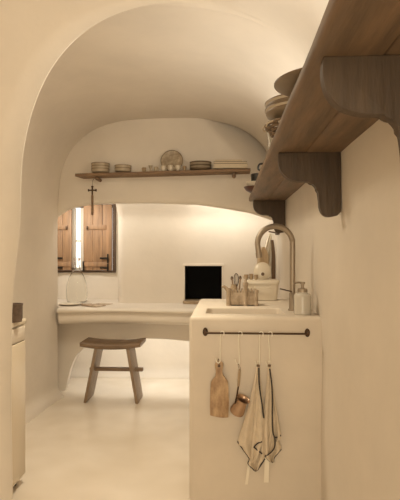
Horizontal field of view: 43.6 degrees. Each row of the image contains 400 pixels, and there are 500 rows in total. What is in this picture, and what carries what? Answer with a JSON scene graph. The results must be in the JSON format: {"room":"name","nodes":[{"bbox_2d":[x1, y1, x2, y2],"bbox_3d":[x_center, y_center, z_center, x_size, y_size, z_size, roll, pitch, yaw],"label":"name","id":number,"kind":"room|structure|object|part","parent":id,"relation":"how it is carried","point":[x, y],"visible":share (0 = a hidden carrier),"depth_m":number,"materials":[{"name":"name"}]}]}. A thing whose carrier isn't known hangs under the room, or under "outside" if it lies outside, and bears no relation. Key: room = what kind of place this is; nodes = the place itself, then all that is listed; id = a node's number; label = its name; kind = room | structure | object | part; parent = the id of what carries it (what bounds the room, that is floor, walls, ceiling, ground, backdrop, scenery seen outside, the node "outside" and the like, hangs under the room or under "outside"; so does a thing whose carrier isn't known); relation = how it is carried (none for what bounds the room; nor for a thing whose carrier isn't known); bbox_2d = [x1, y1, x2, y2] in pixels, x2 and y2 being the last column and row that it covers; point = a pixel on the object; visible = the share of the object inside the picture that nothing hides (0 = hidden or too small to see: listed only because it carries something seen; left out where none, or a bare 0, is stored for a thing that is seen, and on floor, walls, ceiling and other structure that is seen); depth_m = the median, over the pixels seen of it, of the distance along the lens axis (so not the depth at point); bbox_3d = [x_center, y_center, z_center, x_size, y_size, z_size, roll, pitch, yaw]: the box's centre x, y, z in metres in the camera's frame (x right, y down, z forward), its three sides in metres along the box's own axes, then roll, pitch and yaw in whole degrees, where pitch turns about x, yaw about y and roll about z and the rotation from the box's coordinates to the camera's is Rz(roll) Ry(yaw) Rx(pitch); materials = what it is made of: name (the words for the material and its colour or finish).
{"room":"traditional dwelling","nodes":[
{"label":"traditional dwelling","id":0,"kind":"room"},
{"bbox_2d":[0,201,63,499],"bbox_3d":[-1.207,0.442,1.720,0.910,1.583,6.300,0,0,3],"label":"wall","id":1,"kind":"structure","parent":0,"point":[28,250],"depth_m":3.60,"materials":[{"name":"paint"}]},
{"bbox_2d":[13,377,188,499],"bbox_3d":[-0.707,1.202,1.692,3.000,0.009,6.500,0,0,3],"label":"floor","id":2,"kind":"structure","parent":0,"point":[109,446],"depth_m":3.10,"materials":[{"name":"beige concrete"}]},
{"bbox_2d":[12,318,25,485],"bbox_3d":[-1.094,0.777,2.436,0.366,0.845,0.361,0,0,3],"label":"base cabinet","id":3,"kind":"object","parent":2,"relation":"on","point":[18,329],"visible":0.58,"depth_m":2.50,"materials":[{"name":"beige paint"}]},
{"bbox_3d":[-0.920,0.424,2.424,0.012,0.071,0.329,0,0,3],"label":"drawer","id":4,"kind":"part","parent":3,"relation":"part of","materials":[{"name":"paint"}]},
{"bbox_2d":[12,318,25,327],"bbox_3d":[-1.095,0.368,2.436,0.364,0.026,0.361,0,0,3],"label":"countertop","id":5,"kind":"structure","parent":3,"relation":"on","point":[24,319],"depth_m":2.52,"materials":[{"name":"ceramic"}]},
{"bbox_2d":[12,303,22,322],"bbox_3d":[-0.918,0.310,2.475,0.080,0.090,0.080,0,0,3],"label":"pot","id":6,"kind":"object","parent":5,"relation":"on","point":[17,309],"visible":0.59,"depth_m":2.45,"materials":[{"name":"brown wood"}]},
{"bbox_2d":[80,337,145,403],"bbox_3d":[-0.693,0.960,4.015,0.477,0.473,0.260,0,0,3],"label":"stool","id":7,"kind":"object","parent":2,"relation":"on","point":[97,344],"visible":1,"depth_m":3.96,"materials":[{"name":"brown wood"}]},
{"bbox_3d":[-0.851,0.981,4.024,0.109,0.431,0.236,0,0,3],"label":"leg","id":8,"kind":"part","parent":7,"relation":"part of","materials":[{"name":"brown wood"}]},
{"bbox_3d":[-0.693,0.749,4.015,0.477,0.052,0.260,0,0,3],"label":"seat","id":9,"kind":"part","parent":7,"relation":"part of","materials":[{"name":"brown wood"}]},
{"bbox_3d":[-0.524,0.981,4.006,0.096,0.431,0.236,0,0,3],"label":"leg","id":10,"kind":"part","parent":7,"relation":"part of","materials":[{"name":"brown wood"}]},
{"bbox_2d":[56,299,196,390],"bbox_3d":[-0.373,0.840,4.311,2.093,0.760,0.753,0,0,3],"label":"desk","id":11,"kind":"object","parent":2,"relation":"on","point":[116,320],"visible":0.56,"depth_m":4.21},
{"bbox_2d":[58,302,82,305],"bbox_3d":[-1.087,0.454,4.197,0.204,0.013,0.204,0,0,3],"label":"shallow dish","id":12,"kind":"object","parent":11,"relation":"on","point":[63,303],"visible":0.99,"depth_m":4.22,"materials":[{"name":"white ceramic"}]},
{"bbox_2d":[66,258,86,302],"bbox_3d":[-1.091,0.265,4.428,0.184,0.390,0.184,0,0,3],"label":"bottle","id":13,"kind":"object","parent":11,"relation":"on","point":[76,289],"visible":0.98,"depth_m":4.37,"materials":[{"name":"white"}]},
{"bbox_2d":[81,304,105,306],"bbox_3d":[-0.877,0.455,4.115,0.170,0.011,0.110,0,0,32],"label":"booklet","id":14,"kind":"object","parent":11,"relation":"on","point":[88,305],"visible":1,"depth_m":4.08,"materials":[{"name":"beige paper"}]},
{"bbox_2d":[183,264,223,303],"bbox_3d":[0.037,0.293,4.492,0.353,0.351,0.505,0,0,3],"label":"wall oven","id":15,"kind":"object","parent":11,"relation":"on","point":[201,281],"visible":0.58,"depth_m":4.74,"materials":[{"name":"black glass"},{"name":"dark plastic"}]},
{"bbox_2d":[189,299,321,499],"bbox_3d":[0.290,0.750,2.668,0.635,0.900,0.820,0,0,3],"label":"countertop","id":16,"kind":"structure","parent":2,"relation":"on","point":[218,464],"depth_m":2.26,"materials":[{"name":"paint"}]},
{"bbox_2d":[222,277,258,305],"bbox_3d":[0.217,0.223,2.726,0.200,0.155,0.112,0,0,3],"label":"caddy","id":17,"kind":"object","parent":16,"relation":"on","point":[246,297],"visible":0.97,"depth_m":2.68,"materials":[{"name":"beige wood"}]},
{"bbox_2d":[230,284,236,291],"bbox_3d":[0.186,0.240,2.750,0.040,0.102,0.040,0,0,3],"label":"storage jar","id":18,"kind":"object","parent":17,"relation":"in","point":[234,286],"visible":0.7,"depth_m":2.73,"materials":[{"name":"ceramic"}]},
{"bbox_2d":[234,273,238,285],"bbox_3d":[0.200,0.208,2.748,0.030,0.163,0.028,0,0,3],"label":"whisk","id":19,"kind":"object","parent":17,"relation":"in","point":[235,274],"visible":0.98,"depth_m":2.74,"materials":[{"name":"silver metal"}]},
{"bbox_2d":[203,328,309,336],"bbox_3d":[0.252,0.371,2.240,0.482,0.038,0.040,0,0,3],"label":"rail","id":20,"kind":"object","parent":16,"relation":"attached to","point":[205,330],"visible":1,"depth_m":2.23,"materials":[{"name":"brown metal"}]},
{"bbox_2d":[215,331,224,363],"bbox_3d":[0.089,0.433,2.232,0.042,0.146,0.009,0,0,3],"label":"wire hook","id":21,"kind":"object","parent":20,"relation":"hanging from","point":[221,331],"visible":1,"depth_m":2.23,"materials":[{"name":"beige metal"}]},
{"bbox_2d":[210,361,228,417],"bbox_3d":[0.087,0.618,2.242,0.085,0.266,0.023,0,0,3],"label":"cutting board","id":22,"kind":"object","parent":21,"relation":"hanging from","point":[219,390],"visible":0.98,"depth_m":2.24,"materials":[{"name":"brown wood"}]},
{"bbox_2d":[235,331,242,363],"bbox_3d":[0.172,0.435,2.227,0.035,0.149,0.009,0,0,3],"label":"wire hook","id":23,"kind":"object","parent":20,"relation":"hanging from","point":[239,331],"visible":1,"depth_m":2.23,"materials":[{"name":"beige metal"}]},
{"bbox_2d":[230,364,249,416],"bbox_3d":[0.177,0.621,2.218,0.093,0.236,0.066,0,0,44],"label":"copper saucepan","id":24,"kind":"object","parent":23,"relation":"hanging from","point":[238,407],"visible":1,"depth_m":2.21,"materials":[{"name":"orange metal"}]},
{"bbox_3d":[0.173,0.567,2.219,0.015,0.074,0.012,0,0,3],"label":"handle","id":25,"kind":"part","parent":24,"relation":"part of","materials":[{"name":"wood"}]},
{"bbox_3d":[0.177,0.690,2.218,0.066,0.098,0.093,0,0,-44],"label":"pot","id":26,"kind":"part","parent":24,"relation":"part of","materials":[{"name":"orange metal"}]},
{"bbox_2d":[255,331,263,365],"bbox_3d":[0.263,0.439,2.222,0.040,0.157,0.009,0,0,3],"label":"wire hook","id":27,"kind":"object","parent":20,"relation":"hanging from","point":[260,331],"visible":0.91,"depth_m":2.22,"materials":[{"name":"beige metal"}]},
{"bbox_2d":[237,361,264,483],"bbox_3d":[0.227,0.766,2.219,0.122,0.558,0.047,0,0,17],"label":"linen towel","id":28,"kind":"object","parent":27,"relation":"hanging from","point":[250,439],"visible":1,"depth_m":2.21,"materials":[{"name":"grey fabric"}]},
{"bbox_2d":[265,331,272,365],"bbox_3d":[0.306,0.439,2.219,0.033,0.157,0.009,0,0,3],"label":"wire hook","id":29,"kind":"object","parent":20,"relation":"hanging from","point":[269,331],"visible":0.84,"depth_m":2.22,"materials":[{"name":"beige metal"}]},
{"bbox_2d":[263,360,281,481],"bbox_3d":[0.320,0.760,2.212,0.084,0.548,0.046,0,0,3],"label":"linen towel","id":30,"kind":"object","parent":29,"relation":"hanging from","point":[271,430],"visible":1,"depth_m":2.21,"materials":[{"name":"grey fabric"}]},
{"bbox_3d":[0.481,0.371,2.228,0.024,0.038,0.038,0,0,3],"label":"plate","id":31,"kind":"part","parent":20,"relation":"part of","materials":[{"name":"brown metal"}]},
{"bbox_2d":[247,279,278,300],"bbox_3d":[0.371,0.238,2.997,0.202,0.124,0.142,0,0,3],"label":"bin","id":32,"kind":"object","parent":16,"relation":"on","point":[268,288],"visible":0.76,"depth_m":2.95,"materials":[{"name":"white ceramic"}]},
{"bbox_2d":[254,262,270,278],"bbox_3d":[0.376,0.126,3.007,0.106,0.105,0.048,0,0,3],"label":"lid","id":33,"kind":"object","parent":32,"relation":"on","point":[262,269],"visible":0.98,"depth_m":3.01,"materials":[{"name":"white ceramic"}]},
{"bbox_3d":[0.371,0.188,3.004,0.202,0.024,0.128,0,0,3],"label":"lid","id":34,"kind":"part","parent":32,"relation":"part of","materials":[{"name":"white ceramic"}]},
{"bbox_2d":[255,223,294,310],"bbox_3d":[0.374,0.085,2.459,0.217,0.430,0.044,0,0,-13],"label":"kitchen faucet","id":35,"kind":"object","parent":16,"relation":"on","point":[266,228],"visible":0.98,"depth_m":2.46,"materials":[{"name":"gold metal"}]},
{"bbox_2d":[292,282,310,314],"bbox_3d":[0.479,0.224,2.337,0.082,0.152,0.082,0,0,38],"label":"soap dispenser","id":36,"kind":"object","parent":16,"relation":"on","point":[302,299],"visible":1,"depth_m":2.31,"materials":[{"name":"beige ceramic"}]},
{"bbox_2d":[57,315,188,378],"bbox_3d":[-0.389,0.855,4.699,2.198,0.750,0.072,0,0,3],"label":"wall","id":37,"kind":"structure","parent":0,"point":[159,358],"depth_m":4.73,"materials":[{"name":"paint"}]},
{"bbox_2d":[58,118,272,220],"bbox_3d":[-0.267,-0.715,4.377,1.918,1.010,0.730,0,0,3],"label":"wall","id":38,"kind":"structure","parent":0,"point":[138,143],"depth_m":4.03,"materials":[{"name":"paint"}]},
{"bbox_2d":[58,207,117,298],"bbox_3d":[-1.112,-0.025,4.710,1.052,1.050,0.004,0,0,3],"label":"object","id":39,"kind":"structure","parent":38,"relation":"in","point":[99,285],"depth_m":4.70,"materials":[{"name":"glass"},{"name":"black iron"}]},
{"bbox_2d":[57,209,71,269],"bbox_3d":[-1.287,-0.113,4.676,0.171,0.618,0.046,0,0,3],"label":"shutter","id":40,"kind":"object","parent":39,"relation":"attached to","point":[64,231],"visible":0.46,"depth_m":4.67,"materials":[{"name":"brown wood"}]},
{"bbox_2d":[58,204,115,272],"bbox_3d":[-1.088,-0.109,4.873,0.659,0.682,0.390,0,0,3],"label":"window","id":41,"kind":"structure","parent":39,"relation":"attached to","point":[77,213],"depth_m":4.76,"materials":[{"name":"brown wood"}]},
{"bbox_3d":[-1.228,-0.104,4.791,0.349,0.592,0.050,0,0,3],"label":"sash","id":42,"kind":"part","parent":41,"relation":"part of","materials":[{"name":"white glass"}]},
{"bbox_3d":[-1.092,-0.109,4.791,0.579,0.582,0.004,0,0,3],"label":"pane","id":43,"kind":"part","parent":41,"relation":"part of","materials":[{"name":"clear glass"}]},
{"bbox_2d":[83,205,111,271],"bbox_3d":[-0.955,-0.111,4.658,0.270,0.622,0.046,0,0,3],"label":"shutter","id":44,"kind":"object","parent":39,"relation":"attached to","point":[97,228],"visible":0.94,"depth_m":4.66,"materials":[{"name":"brown wood"}]},
{"bbox_2d":[75,168,250,181],"bbox_3d":[-0.291,-0.588,3.951,1.367,0.079,0.162,0,0,3],"label":"niche shelf","id":45,"kind":"object","parent":38,"relation":"attached to","point":[233,172],"visible":0.99,"depth_m":3.90,"materials":[{"name":"brown wood"}]},
{"bbox_2d":[88,177,96,214],"bbox_3d":[-0.846,-0.428,3.929,0.070,0.306,0.010,0,0,3],"label":"cross","id":46,"kind":"object","parent":45,"relation":"hanging from","point":[92,186],"visible":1,"depth_m":3.92,"materials":[{"name":"brown metal"}]},
{"bbox_2d":[91,168,109,172],"bbox_3d":[-0.791,-0.625,3.975,0.145,0.036,0.145,0,0,3],"label":"soup bowl","id":47,"kind":"object","parent":45,"relation":"on","point":[94,170],"visible":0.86,"depth_m":3.92,"materials":[{"name":"beige ceramic"}]},
{"bbox_2d":[91,165,109,168],"bbox_3d":[-0.791,-0.647,3.975,0.145,0.036,0.145,0,0,3],"label":"soup bowl","id":48,"kind":"object","parent":47,"relation":"on","point":[92,166],"visible":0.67,"depth_m":3.91,"materials":[{"name":"beige ceramic"}]},
{"bbox_2d":[91,162,109,165],"bbox_3d":[-0.791,-0.669,3.975,0.145,0.036,0.145,0,0,3],"label":"soup bowl","id":49,"kind":"object","parent":48,"relation":"on","point":[92,163],"visible":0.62,"depth_m":3.91,"materials":[{"name":"beige ceramic"}]},
{"bbox_2d":[114,167,130,171],"bbox_3d":[-0.611,-0.629,3.965,0.133,0.036,0.133,0,0,3],"label":"soup bowl","id":50,"kind":"object","parent":45,"relation":"on","point":[117,169],"visible":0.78,"depth_m":3.92,"materials":[{"name":"beige ceramic"}]},
{"bbox_2d":[114,164,130,167],"bbox_3d":[-0.611,-0.651,3.965,0.133,0.036,0.133,0,0,3],"label":"soup bowl","id":51,"kind":"object","parent":50,"relation":"on","point":[117,165],"visible":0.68,"depth_m":3.91,"materials":[{"name":"beige ceramic"}]},
{"bbox_2d":[168,165,174,170],"bbox_3d":[-0.229,-0.641,3.912,0.042,0.044,0.047,0,0,-45],"label":"cup","id":52,"kind":"object","parent":45,"relation":"on","point":[170,167],"visible":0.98,"depth_m":3.90,"materials":[{"name":"white ceramic"}]},
{"bbox_2d":[161,150,182,170],"bbox_3d":[-0.224,-0.710,3.976,0.179,0.176,0.047,0,0,3],"label":"plate","id":53,"kind":"object","parent":45,"relation":"on","point":[171,157],"visible":0.72,"depth_m":3.98,"materials":[{"name":"ceramic"}]},
{"bbox_2d":[190,167,210,169],"bbox_3d":[0.004,-0.631,3.931,0.172,0.014,0.172,0,0,3],"label":"dinner plate","id":54,"kind":"object","parent":45,"relation":"on","point":[193,168],"visible":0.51,"depth_m":3.87,"materials":[{"name":"brown ceramic"}]},
{"bbox_2d":[190,165,210,167],"bbox_3d":[0.004,-0.644,3.931,0.172,0.014,0.172,0,0,3],"label":"dinner plate","id":55,"kind":"object","parent":54,"relation":"on","point":[196,165],"visible":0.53,"depth_m":3.86,"materials":[{"name":"brown ceramic"}]},
{"bbox_3d":[0.004,-0.656,3.931,0.172,0.014,0.172,0,0,3],"label":"dinner plate","id":56,"kind":"object","parent":55,"relation":"on","visible":0},
{"bbox_2d":[190,162,210,164],"bbox_3d":[0.004,-0.669,3.931,0.172,0.014,0.172,0,0,3],"label":"dinner plate","id":57,"kind":"object","parent":56,"relation":"on","point":[194,162],"visible":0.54,"depth_m":3.86,"materials":[{"name":"brown ceramic"}]},
{"bbox_2d":[190,160,210,162],"bbox_3d":[0.004,-0.681,3.931,0.172,0.014,0.172,0,0,3],"label":"dinner plate","id":58,"kind":"object","parent":57,"relation":"on","point":[198,160],"visible":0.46,"depth_m":3.86,"materials":[{"name":"brown ceramic"}]},
{"bbox_2d":[213,163,247,168],"bbox_3d":[0.238,-0.648,3.914,0.266,0.034,0.126,0,0,3],"label":"book","id":59,"kind":"object","parent":45,"relation":"on","point":[216,166],"visible":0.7,"depth_m":3.86,"materials":[{"name":"paper"}]},
{"bbox_2d":[214,161,246,163],"bbox_3d":[0.236,-0.674,3.914,0.258,0.018,0.126,0,0,3],"label":"book","id":60,"kind":"object","parent":59,"relation":"on","point":[215,162],"visible":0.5,"depth_m":3.85,"materials":[{"name":"paper"}]},
{"bbox_2d":[116,203,276,302],"bbox_3d":[-0.026,0.000,4.273,1.406,1.000,0.216,0,0,3],"label":"wall","id":61,"kind":"structure","parent":0,"point":[155,241],"depth_m":4.34,"materials":[{"name":"paint"}]},
{"bbox_2d":[0,0,399,224],"bbox_3d":[-0.573,-0.732,1.685,2.180,1.070,6.304,0,0,3],"label":"ceiling","id":62,"kind":"structure","parent":0,"point":[70,69],"depth_m":2.37,"materials":[{"name":"paint"}]},
{"bbox_2d":[257,247,268,264],"bbox_3d":[0.512,0.094,4.070,0.098,0.236,0.035,0,0,3],"label":"hanging bag","id":63,"kind":"object","parent":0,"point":[265,258],"visible":0.52,"depth_m":4.07,"materials":[{"name":"beige fabric"}]},
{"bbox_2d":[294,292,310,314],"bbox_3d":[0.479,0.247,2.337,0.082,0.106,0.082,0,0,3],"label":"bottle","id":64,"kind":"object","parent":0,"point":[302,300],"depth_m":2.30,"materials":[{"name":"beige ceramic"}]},
{"bbox_2d":[277,168,399,499],"bbox_3d":[0.510,0.441,1.624,0.012,1.585,6.300,0,0,3],"label":"wall","id":65,"kind":"structure","parent":0,"point":[348,262],"depth_m":1.63,"materials":[{"name":"paint"}]},
{"bbox_2d":[249,0,399,232],"bbox_3d":[0.396,-0.258,1.976,0.263,0.271,3.490,0,0,3],"label":"wall shelf","id":66,"kind":"object","parent":65,"relation":"attached to","point":[348,80],"visible":0.98,"depth_m":0.95,"materials":[{"name":"brown wood"}]},
{"bbox_2d":[244,185,253,192],"bbox_3d":[0.395,-0.416,3.483,0.184,0.045,0.184,0,0,3],"label":"serving bowl","id":67,"kind":"object","parent":66,"relation":"on","point":[249,189],"visible":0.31,"depth_m":3.43,"materials":[{"name":"brown ceramic"}]},
{"bbox_2d":[246,181,255,185],"bbox_3d":[0.395,-0.448,3.483,0.152,0.048,0.152,0,0,3],"label":"serving bowl","id":68,"kind":"object","parent":67,"relation":"in","point":[249,183],"visible":0.16,"depth_m":3.43,"materials":[{"name":"white ceramic"}]},
{"bbox_2d":[251,173,257,180],"bbox_3d":[0.405,-0.488,3.483,0.104,0.084,0.104,0,0,3],"label":"caddy","id":69,"kind":"object","parent":68,"relation":"in","point":[253,175],"visible":0.27,"depth_m":3.44,"materials":[{"name":"black ceramic"}]},
{"bbox_2d":[267,132,272,148],"bbox_3d":[0.309,-0.436,2.026,0.072,0.085,0.072,0,0,3],"label":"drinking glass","id":70,"kind":"object","parent":66,"relation":"on","point":[269,136],"visible":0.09,"depth_m":2.01,"materials":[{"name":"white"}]},
{"bbox_2d":[262,117,280,137],"bbox_3d":[0.368,-0.421,1.782,0.289,0.055,0.289,0,0,3],"label":"woven basket","id":71,"kind":"object","parent":66,"relation":"on","point":[271,129],"visible":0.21,"depth_m":1.74,"materials":[{"name":"beige wicker"}]},
{"bbox_2d":[266,104,286,120],"bbox_3d":[0.368,-0.470,1.782,0.265,0.040,0.265,0,0,3],"label":"stoneware bowl","id":72,"kind":"object","parent":71,"relation":"on","point":[275,112],"visible":0.18,"depth_m":1.73,"materials":[{"name":"brown ceramic"}]},
{"bbox_2d":[265,100,287,113],"bbox_3d":[0.368,-0.481,1.782,0.273,0.040,0.273,0,0,3],"label":"stoneware bowl","id":73,"kind":"object","parent":72,"relation":"on","point":[284,101],"visible":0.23,"depth_m":1.70,"materials":[{"name":"brown ceramic"}]},
{"bbox_2d":[266,97,289,107],"bbox_3d":[0.368,-0.493,1.782,0.265,0.040,0.265,0,0,3],"label":"stoneware bowl","id":74,"kind":"object","parent":73,"relation":"on","point":[284,98],"visible":0.09,"depth_m":1.70,"materials":[{"name":"brown ceramic"}]},
{"bbox_2d":[265,94,287,106],"bbox_3d":[0.368,-0.504,1.782,0.273,0.040,0.273,0,0,3],"label":"stoneware bowl","id":75,"kind":"object","parent":74,"relation":"on","point":[280,95],"visible":0.08,"depth_m":1.71,"materials":[{"name":"brown ceramic"}]},
{"bbox_3d":[0.308,-0.409,1.345,0.124,0.029,0.124,0,0,3],"label":"bowl","id":76,"kind":"object","parent":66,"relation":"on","visible":0},
{"bbox_2d":[274,68,301,96],"bbox_3d":[0.337,-0.434,1.323,0.279,0.020,0.279,0,0,3],"label":"serving plate","id":77,"kind":"object","parent":76,"relation":"on","point":[284,85],"visible":0.18,"depth_m":1.29,"materials":[{"name":"brown ceramic"}]},
{"bbox_3d":[0.610,-0.143,4.127,0.086,0.033,0.170,0,0,3],"label":"peg rail","id":78,"kind":"object","parent":65,"relation":"attached to","visible":0},
{"bbox_2d":[265,234,271,278],"bbox_3d":[0.528,0.083,4.129,0.132,0.429,0.043,0,0,3],"label":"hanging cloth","id":79,"kind":"object","parent":78,"relation":"hanging from","point":[268,242],"visible":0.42,"depth_m":4.12,"materials":[{"name":"beige fabric"}]},
{"bbox_2d":[271,240,275,278],"bbox_3d":[0.597,0.106,4.074,0.037,0.375,0.011,0,0,3],"label":"strap","id":80,"kind":"object","parent":78,"relation":"hanging from","point":[273,265],"visible":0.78,"depth_m":4.07,"materials":[{"name":"brown"}]}
]}

